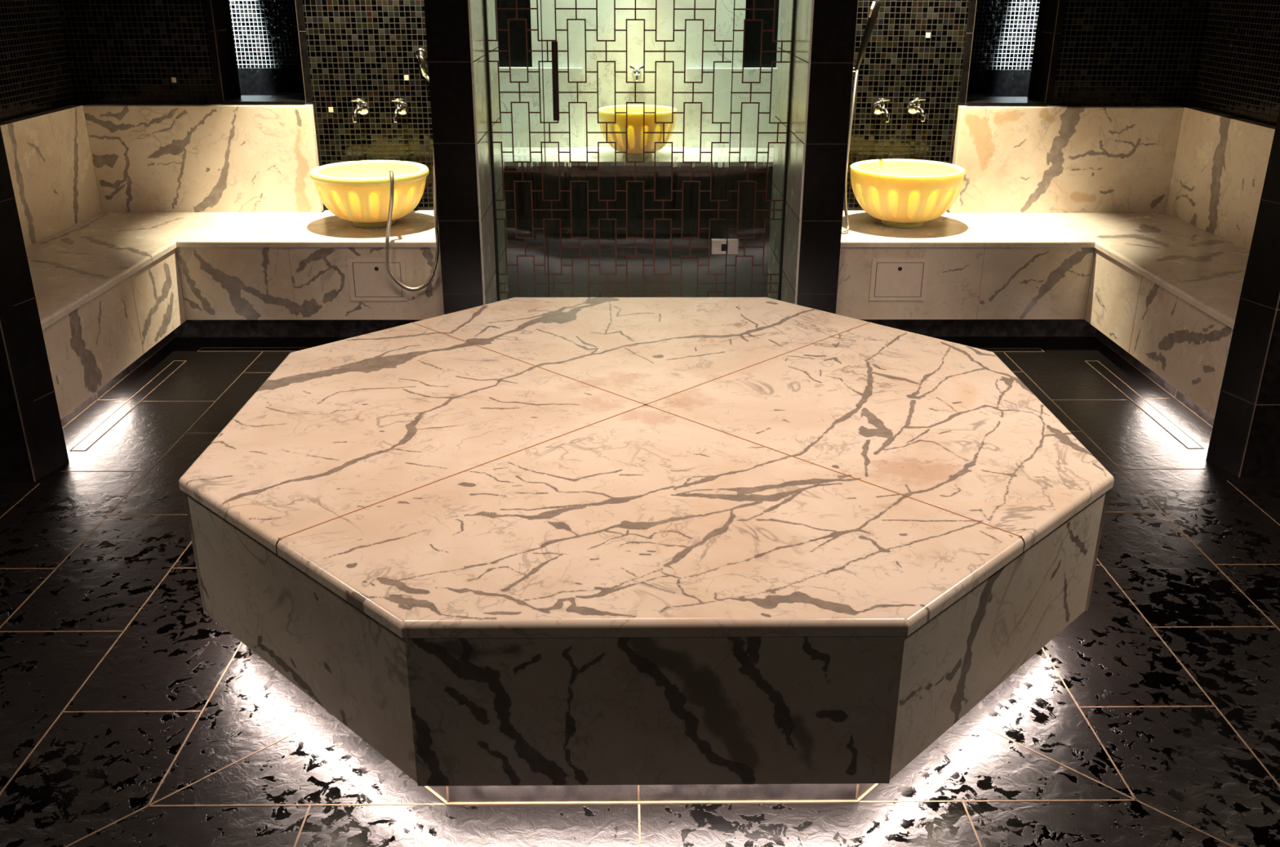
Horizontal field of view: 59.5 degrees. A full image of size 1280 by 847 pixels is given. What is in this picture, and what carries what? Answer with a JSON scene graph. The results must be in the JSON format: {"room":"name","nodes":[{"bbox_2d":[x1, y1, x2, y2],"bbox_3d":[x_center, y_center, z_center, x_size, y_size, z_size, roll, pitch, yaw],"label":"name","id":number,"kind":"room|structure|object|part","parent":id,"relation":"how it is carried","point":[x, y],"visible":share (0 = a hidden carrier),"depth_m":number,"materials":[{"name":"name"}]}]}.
{"room":"spa","nodes":[
{"label":"spa","id":0,"kind":"room"},
{"bbox_2d":[0,126,69,481],"bbox_3d":[-2.412,-1.037,3.435,0.756,2.600,0.172,0,22,-1],"label":"wall","id":1,"kind":"structure","parent":0,"point":[33,446],"depth_m":3.76,"materials":[{"name":"black tile"}]},
{"bbox_2d":[0,0,75,122],"bbox_3d":[-2.813,-1.450,4.457,0.100,2.600,2.047,0,22,-1],"label":"wall","id":2,"kind":"structure","parent":0,"point":[35,77],"depth_m":5.10,"materials":[{"name":"tile"}]},
{"bbox_2d":[57,0,433,271],"bbox_3d":[-1.889,-1.872,5.509,1.975,2.600,0.202,0,22,-1],"label":"wall","id":3,"kind":"structure","parent":0,"point":[118,51],"depth_m":5.45,"materials":[{"name":"tile"}]},
{"bbox_2d":[203,0,313,104],"bbox_3d":[-1.846,-2.188,5.396,0.470,1.229,0.296,0,22,-1],"label":"window","id":4,"kind":"structure","parent":3,"relation":"in","point":[218,15],"depth_m":5.49,"materials":[{"name":"black stone"}]},
{"bbox_2d":[351,97,369,122],"bbox_3d":[-1.369,-1.533,5.472,0.072,0.107,0.138,0,22,-1],"label":"tap","id":5,"kind":"object","parent":3,"relation":"attached to","point":[362,108],"visible":1,"depth_m":5.46,"materials":[{"name":"silver metal"}]},
{"bbox_3d":[-1.379,-1.498,5.443,0.021,0.063,0.060,3,22,8],"label":"spout","id":6,"kind":"part","parent":5,"relation":"part of","materials":[{"name":"silver metal"}]},
{"bbox_3d":[-1.374,-1.561,5.461,0.060,0.046,0.016,-3,22,-8],"label":"handle","id":7,"kind":"part","parent":5,"relation":"part of","materials":[{"name":"silver metal"}]},
{"bbox_2d":[391,97,408,122],"bbox_3d":[-1.175,-1.533,5.474,0.070,0.107,0.138,0,22,-1],"label":"tap","id":8,"kind":"object","parent":3,"relation":"attached to","point":[402,108],"visible":1,"depth_m":5.46,"materials":[{"name":"silver metal"}]},
{"bbox_3d":[-1.183,-1.498,5.446,0.021,0.063,0.060,3,22,6],"label":"spout","id":9,"kind":"part","parent":8,"relation":"part of","materials":[{"name":"silver metal"}]},
{"bbox_3d":[-1.179,-1.561,5.464,0.060,0.046,0.016,-3,22,-8],"label":"handle","id":10,"kind":"part","parent":8,"relation":"part of","materials":[{"name":"silver metal"}]},
{"bbox_2d":[229,0,302,67],"bbox_3d":[-2.313,-3.081,7.120,1.650,1.565,0.080,0,22,-1],"label":"wall","id":11,"kind":"structure","parent":0,"point":[265,32],"depth_m":7.30,"materials":[{"name":"tile"}]},
{"bbox_2d":[237,67,304,95],"bbox_3d":[-2.304,-2.274,6.502,1.650,2.600,1.830,0,22,-1],"label":"wall","id":12,"kind":"structure","parent":0,"point":[252,81],"depth_m":7.35,"materials":[{"name":"black stone"}]},
{"bbox_2d":[423,0,508,314],"bbox_3d":[-0.801,-1.728,5.162,0.191,2.600,1.001,0,22,-1],"label":"wall","id":13,"kind":"structure","parent":0,"point":[455,28],"depth_m":4.93,"materials":[{"name":"black tile"}]},
{"bbox_2d":[385,47,439,291],"bbox_3d":[-1.042,-1.213,5.278,0.269,1.018,0.744,0,22,-1],"label":"shower hose","id":14,"kind":"object","parent":13,"relation":"attached to","point":[390,173],"depth_m":5.07,"materials":[{"name":"metal"}]},
{"bbox_3d":[-1.060,-1.749,5.418,0.064,0.129,0.084,0,22,-1],"label":"shower bracket","id":15,"kind":"part","parent":14,"relation":"part of","materials":[{"name":"silver metal"}]},
{"bbox_2d":[417,51,426,75],"bbox_3d":[-1.055,-1.736,5.411,0.034,0.111,0.067,-5,23,-14],"label":"shower head","id":16,"kind":"object","parent":14,"relation":"attached to","point":[421,55],"depth_m":5.40,"materials":[{"name":"silver metal"}]},
{"bbox_2d":[483,0,795,301],"bbox_3d":[0.000,-1.708,5.132,1.413,2.590,0.074,0,22,-1],"label":"door","id":17,"kind":"structure","parent":13,"relation":"in","point":[718,246],"depth_m":5.33,"materials":[{"name":"clear glass"}]},
{"bbox_3d":[-0.573,-1.716,5.143,0.244,2.586,0.010,0,22,-1],"label":"panel","id":18,"kind":"part","parent":17,"relation":"part of","materials":[{"name":"clear glass"}]},
{"bbox_3d":[-0.389,-1.578,5.168,0.028,0.350,0.052,0,22,-1],"label":"handle","id":19,"kind":"part","parent":17,"relation":"part of","materials":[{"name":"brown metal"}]},
{"bbox_3d":[0.562,-1.718,5.157,0.264,2.586,0.010,0,22,-1],"label":"panel","id":20,"kind":"part","parent":17,"relation":"part of","materials":[{"name":"clear glass"}]},
{"bbox_2d":[498,0,780,146],"bbox_3d":[-0.043,-2.695,7.564,2.800,2.600,0.060,0,22,-1],"label":"wall","id":21,"kind":"structure","parent":0,"point":[724,8],"depth_m":7.58,"materials":[{"name":"white tile"}]},
{"bbox_2d":[629,64,643,81],"bbox_3d":[-0.016,-2.379,7.611,0.094,0.110,0.114,-14,26,-31],"label":"tap","id":22,"kind":"object","parent":21,"relation":"attached to","point":[636,71],"visible":0.96,"depth_m":7.61,"materials":[{"name":"silver metal"}]},
{"bbox_3d":[-0.046,-2.410,7.616,0.061,0.055,0.024,-12,25,-28],"label":"handle","id":23,"kind":"part","parent":22,"relation":"part of","materials":[{"name":"silver metal"}]},
{"bbox_3d":[-0.021,-2.352,7.604,0.022,0.066,0.105,0,22,-1],"label":"spout","id":24,"kind":"part","parent":22,"relation":"part of","materials":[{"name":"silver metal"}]},
{"bbox_3d":[0.004,-2.411,7.616,0.061,0.055,0.024,12,25,27],"label":"handle","id":25,"kind":"part","parent":22,"relation":"part of","materials":[{"name":"silver metal"}]},
{"bbox_2d":[0,233,1279,846],"bbox_3d":[0.008,0.261,3.818,6.800,0.081,9.400,0,22,-1],"label":"floor","id":26,"kind":"structure","parent":0,"point":[130,716],"depth_m":2.74,"materials":[{"name":"tile"}]},
{"bbox_2d":[69,360,186,450],"bbox_3d":[-2.061,-0.091,4.566,0.058,0.002,1.020,0,22,-1],"label":"drain","id":27,"kind":"object","parent":26,"relation":"on","point":[85,443],"visible":1,"depth_m":4.49,"materials":[{"name":"tile"}]},
{"bbox_2d":[0,103,444,428],"bbox_3d":[-1.828,-0.718,4.766,1.870,1.017,2.044,0,22,-1],"label":"bench","id":28,"kind":"object","parent":26,"relation":"on","point":[230,188],"visible":0.84,"depth_m":5.20,"materials":[{"name":"stone"}]},
{"bbox_3d":[-2.733,-0.939,4.643,0.058,0.522,1.974,0,22,-1],"label":"backrest","id":29,"kind":"part","parent":28,"relation":"part of","materials":[{"name":"stone"}]},
{"bbox_3d":[-2.114,-0.297,4.299,0.030,0.344,0.838,0,22,-1],"label":"panel","id":30,"kind":"part","parent":28,"relation":"part of","materials":[{"name":"stone"}]},
{"bbox_3d":[-2.401,-0.682,4.747,0.612,0.030,1.986,0,22,-1],"label":"seat","id":31,"kind":"part","parent":28,"relation":"part of","materials":[{"name":"stone"}]},
{"bbox_3d":[-2.122,-0.548,4.920,0.030,0.344,0.498,0,22,-1],"label":"panel","id":32,"kind":"part","parent":28,"relation":"part of","materials":[{"name":"stone"}]},
{"bbox_3d":[-2.165,-1.319,5.591,1.103,0.522,0.053,0,22,-1],"label":"backrest","id":33,"kind":"part","parent":28,"relation":"part of","materials":[{"name":"stone"}]},
{"bbox_3d":[-2.160,-0.933,5.372,1.111,0.030,0.647,0,22,-1],"label":"seat","id":34,"kind":"part","parent":28,"relation":"part of","materials":[{"name":"stone"}]},
{"bbox_3d":[-1.855,-0.647,5.169,0.508,0.344,0.030,0,22,-1],"label":"panel","id":35,"kind":"part","parent":28,"relation":"part of","materials":[{"name":"stone"}]},
{"bbox_3d":[-1.252,-0.944,5.407,0.701,0.030,0.699,0,22,-1],"label":"seat","id":36,"kind":"part","parent":28,"relation":"part of","materials":[{"name":"stone"}]},
{"bbox_3d":[-1.249,-0.649,5.177,0.700,0.344,0.030,0,22,-1],"label":"panel","id":37,"kind":"part","parent":28,"relation":"part of","materials":[{"name":"stone"}]},
{"bbox_2d":[309,160,429,227],"bbox_3d":[-1.283,-1.087,5.366,0.554,0.263,0.554,-2,22,-5],"label":"stone basin","id":38,"kind":"object","parent":28,"relation":"on","point":[357,192],"visible":0.98,"depth_m":5.21,"materials":[{"name":"yellow stone"}]},
{"bbox_2d":[346,257,408,301],"bbox_3d":[-1.206,-0.660,5.153,0.261,0.199,0.006,0,22,-1],"label":"access hatch","id":39,"kind":"object","parent":28,"relation":"attached to","point":[370,280],"visible":1,"depth_m":5.15,"materials":[{"name":"beige stone"}]},
{"bbox_3d":[-1.206,-0.660,5.153,0.213,0.158,0.004,0,22,-1],"label":"door","id":40,"kind":"part","parent":39,"relation":"part of","materials":[{"name":"beige stone"}]},
{"bbox_2d":[197,346,311,351],"bbox_3d":[-1.625,-0.343,5.193,0.830,0.002,0.056,0,22,-1],"label":"drain","id":41,"kind":"object","parent":26,"relation":"on","point":[202,348],"visible":0.59,"depth_m":5.20,"materials":[{"name":"tile"}]},
{"bbox_2d":[498,67,777,233],"bbox_3d":[-0.041,-1.826,7.520,2.780,1.021,0.667,0,22,-1],"label":"bench","id":42,"kind":"object","parent":26,"relation":"on","point":[722,76],"visible":0.39,"depth_m":7.49,"materials":[{"name":"marble"},{"name":"slate"}]},
{"bbox_3d":[-0.911,-2.170,7.704,1.045,0.526,0.047,0,22,-1],"label":"backrest","id":43,"kind":"part","parent":42,"relation":"part of","materials":[{"name":"white stone"}]},
{"bbox_2d":[598,104,677,157],"bbox_3d":[-0.018,-1.916,7.383,0.524,0.300,0.524,-7,23,-16],"label":"stone basin","id":44,"kind":"object","parent":42,"relation":"on","point":[634,112],"visible":0.85,"depth_m":7.22,"materials":[{"name":"yellow stone"}]},
{"bbox_3d":[-0.041,-1.797,7.530,2.780,0.030,0.665,0,22,-1],"label":"seat","id":45,"kind":"part","parent":42,"relation":"part of","materials":[{"name":"white stone"}]},
{"bbox_3d":[-0.038,-1.508,7.315,2.780,0.344,0.030,0,22,-1],"label":"panel","id":46,"kind":"part","parent":42,"relation":"part of","materials":[{"name":"black tile"}]},
{"bbox_3d":[0.831,-2.173,7.725,1.030,0.526,0.047,0,22,-1],"label":"backrest","id":47,"kind":"part","parent":42,"relation":"part of","materials":[{"name":"white stone"}]},
{"bbox_2d":[178,297,1114,804],"bbox_3d":[0.015,0.179,3.246,2.268,0.500,2.268,0,22,-1],"label":"platform","id":48,"kind":"object","parent":26,"relation":"on","point":[526,550],"visible":1,"depth_m":2.49,"materials":[{"name":"stone"}]},
{"bbox_3d":[-1.097,0.144,3.217,0.030,0.349,0.948,0,22,-1],"label":"panel","id":49,"kind":"part","parent":48,"relation":"part of","materials":[{"name":"stone"}]},
{"bbox_3d":[-0.762,0.438,2.492,0.931,0.349,0.030,20,29,40],"label":"panel","id":50,"kind":"part","parent":48,"relation":"part of","materials":[{"name":"stone"}]},
{"bbox_3d":[0.029,0.558,2.200,0.948,0.349,0.030,0,22,-1],"label":"panel","id":51,"kind":"part","parent":48,"relation":"part of","materials":[{"name":"stone"}]},
{"bbox_3d":[0.811,0.435,2.512,0.030,0.349,0.931,20,29,40],"label":"panel","id":52,"kind":"part","parent":48,"relation":"part of","materials":[{"name":"stone"}]},
{"bbox_3d":[1.127,0.140,3.245,0.030,0.349,0.948,0,22,-1],"label":"panel","id":53,"kind":"part","parent":48,"relation":"part of","materials":[{"name":"stone"}]},
{"bbox_2d":[977,347,1044,351],"bbox_3d":[1.532,-0.341,5.215,0.685,0.002,0.056,0,22,-1],"label":"drain","id":54,"kind":"object","parent":26,"relation":"on","point":[992,349],"visible":0.41,"depth_m":5.22,"materials":[{"name":"tile"}]},
{"bbox_2d":[835,105,1275,427],"bbox_3d":[1.828,-0.725,4.811,1.848,1.017,2.044,0,22,-1],"label":"bench","id":55,"kind":"object","parent":26,"relation":"on","point":[1043,188],"visible":0.87,"depth_m":5.24,"materials":[{"name":"stone"}]},
{"bbox_2d":[868,258,928,300],"bbox_3d":[1.197,-0.664,5.182,0.261,0.199,0.006,0,22,-1],"label":"access hatch","id":56,"kind":"object","parent":55,"relation":"attached to","point":[891,279],"visible":1,"depth_m":5.18,"materials":[{"name":"beige stone"}]},
{"bbox_3d":[1.197,-0.664,5.182,0.213,0.158,0.004,0,22,-1],"label":"door","id":57,"kind":"part","parent":56,"relation":"part of","materials":[{"name":"beige stone"}]},
{"bbox_2d":[849,158,965,227],"bbox_3d":[1.274,-1.095,5.396,0.540,0.272,0.540,12,25,27],"label":"stone basin","id":58,"kind":"object","parent":55,"relation":"on","point":[900,193],"visible":1,"depth_m":5.24,"materials":[{"name":"yellow stone"}]},
{"bbox_3d":[1.240,-0.653,5.207,0.678,0.344,0.030,0,22,-1],"label":"panel","id":59,"kind":"part","parent":55,"relation":"part of","materials":[{"name":"stone"}]},
{"bbox_3d":[1.236,-0.949,5.438,0.679,0.030,0.699,0,22,-1],"label":"seat","id":60,"kind":"part","parent":55,"relation":"part of","materials":[{"name":"stone"}]},
{"bbox_3d":[1.835,-0.654,5.215,0.508,0.344,0.030,0,22,-1],"label":"panel","id":61,"kind":"part","parent":55,"relation":"part of","materials":[{"name":"stone"}]},
{"bbox_3d":[2.133,-0.941,5.425,1.111,0.030,0.647,0,22,-1],"label":"seat","id":62,"kind":"part","parent":55,"relation":"part of","materials":[{"name":"stone"}]},
{"bbox_3d":[2.132,-1.327,5.644,1.102,0.522,0.053,0,22,-1],"label":"backrest","id":63,"kind":"part","parent":55,"relation":"part of","materials":[{"name":"stone"}]},
{"bbox_3d":[2.108,-0.555,4.972,0.030,0.344,0.498,0,22,-1],"label":"panel","id":64,"kind":"part","parent":55,"relation":"part of","materials":[{"name":"stone"}]},
{"bbox_3d":[2.390,-0.690,4.806,0.612,0.030,1.986,0,22,-1],"label":"seat","id":65,"kind":"part","parent":55,"relation":"part of","materials":[{"name":"stone"}]},
{"bbox_3d":[2.116,-0.304,4.351,0.030,0.344,0.838,0,22,-1],"label":"panel","id":66,"kind":"part","parent":55,"relation":"part of","materials":[{"name":"stone"}]},
{"bbox_3d":[2.724,-0.948,4.710,0.058,0.522,1.974,0,22,-1],"label":"backrest","id":67,"kind":"part","parent":55,"relation":"part of","materials":[{"name":"stone"}]},
{"bbox_2d":[1084,360,1204,448],"bbox_3d":[2.050,-0.096,4.610,0.060,0.002,1.005,0,22,-1],"label":"drain","id":68,"kind":"object","parent":26,"relation":"on","point":[1181,436],"visible":1,"depth_m":4.54,"materials":[{"name":"tile"}]},
{"bbox_2d":[767,0,857,313],"bbox_3d":[0.799,-1.731,5.181,0.191,2.600,1.001,0,22,-1],"label":"wall","id":69,"kind":"structure","parent":0,"point":[824,33],"depth_m":4.96,"materials":[{"name":"black tile"}]},
{"bbox_2d":[853,0,880,71],"bbox_3d":[0.997,-1.816,5.230,0.231,0.343,0.051,9,24,22],"label":"shower","id":70,"kind":"object","parent":69,"relation":"attached to","point":[875,6],"visible":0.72,"depth_m":5.19,"materials":[{"name":"silver metal"}]},
{"bbox_2d":[841,70,858,233],"bbox_3d":[0.963,-1.278,5.262,0.129,0.710,0.350,0,22,-1],"label":"shower hose","id":71,"kind":"object","parent":70,"relation":"attached to","point":[846,230],"visible":0.54,"depth_m":5.23,"materials":[{"name":"metal"}]},
{"bbox_2d":[966,69,1031,97],"bbox_3d":[2.245,-2.282,6.558,1.650,2.600,1.830,0,22,-1],"label":"wall","id":72,"kind":"structure","parent":0,"point":[981,82],"depth_m":7.41,"materials":[{"name":"black stone"}]},
{"bbox_2d":[969,0,1039,69],"bbox_3d":[2.236,-3.089,7.176,1.650,1.565,0.080,0,22,-1],"label":"wall","id":73,"kind":"structure","parent":0,"point":[1004,33],"depth_m":7.35,"materials":[{"name":"black tile"}]},
{"bbox_2d":[843,0,1209,271],"bbox_3d":[1.867,-1.878,5.556,1.953,2.600,0.202,0,22,-1],"label":"wall","id":74,"kind":"structure","parent":0,"point":[1112,52],"depth_m":5.50,"materials":[{"name":"tile"}]},
{"bbox_2d":[871,97,890,122],"bbox_3d":[1.188,-1.542,5.501,0.074,0.107,0.138,0,22,-1],"label":"tap","id":75,"kind":"object","parent":74,"relation":"attached to","point":[878,107],"visible":1,"depth_m":5.49,"materials":[{"name":"silver metal"}]},
{"bbox_3d":[1.194,-1.570,5.491,0.060,0.046,0.016,-3,22,-8],"label":"handle","id":76,"kind":"part","parent":75,"relation":"part of","materials":[{"name":"silver metal"}]},
{"bbox_3d":[1.201,-1.506,5.473,0.022,0.063,0.060,-5,22,-12],"label":"spout","id":77,"kind":"part","parent":75,"relation":"part of","materials":[{"name":"silver metal"}]},
{"bbox_2d":[906,97,925,121],"bbox_3d":[1.361,-1.545,5.502,0.074,0.107,0.138,0,22,-1],"label":"tap","id":78,"kind":"object","parent":74,"relation":"attached to","point":[913,106],"visible":1,"depth_m":5.49,"materials":[{"name":"silver metal"}]},
{"bbox_3d":[1.367,-1.573,5.492,0.060,0.046,0.016,-3,22,-8],"label":"handle","id":79,"kind":"part","parent":78,"relation":"part of","materials":[{"name":"silver metal"}]},
{"bbox_3d":[1.375,-1.510,5.474,0.022,0.063,0.060,-5,22,-12],"label":"spout","id":80,"kind":"part","parent":78,"relation":"part of","materials":[{"name":"silver metal"}]},
{"bbox_2d":[958,0,1066,105],"bbox_3d":[1.814,-2.194,5.441,0.465,1.229,0.296,0,22,-1],"label":"window","id":81,"kind":"structure","parent":74,"relation":"in","point":[1051,12],"depth_m":5.54,"materials":[{"name":"black stone"}]},
{"bbox_2d":[1191,0,1279,126],"bbox_3d":[2.807,-1.460,4.526,0.100,2.600,2.047,0,22,-1],"label":"wall","id":82,"kind":"structure","parent":0,"point":[1238,71],"depth_m":5.12,"materials":[{"name":"tile"}]},
{"bbox_2d":[1205,108,1279,476],"bbox_3d":[2.429,-1.046,3.498,0.762,2.600,0.148,0,22,-1],"label":"wall","id":83,"kind":"structure","parent":0,"point":[1245,439],"depth_m":3.81,"materials":[{"name":"black tile"}]}
]}

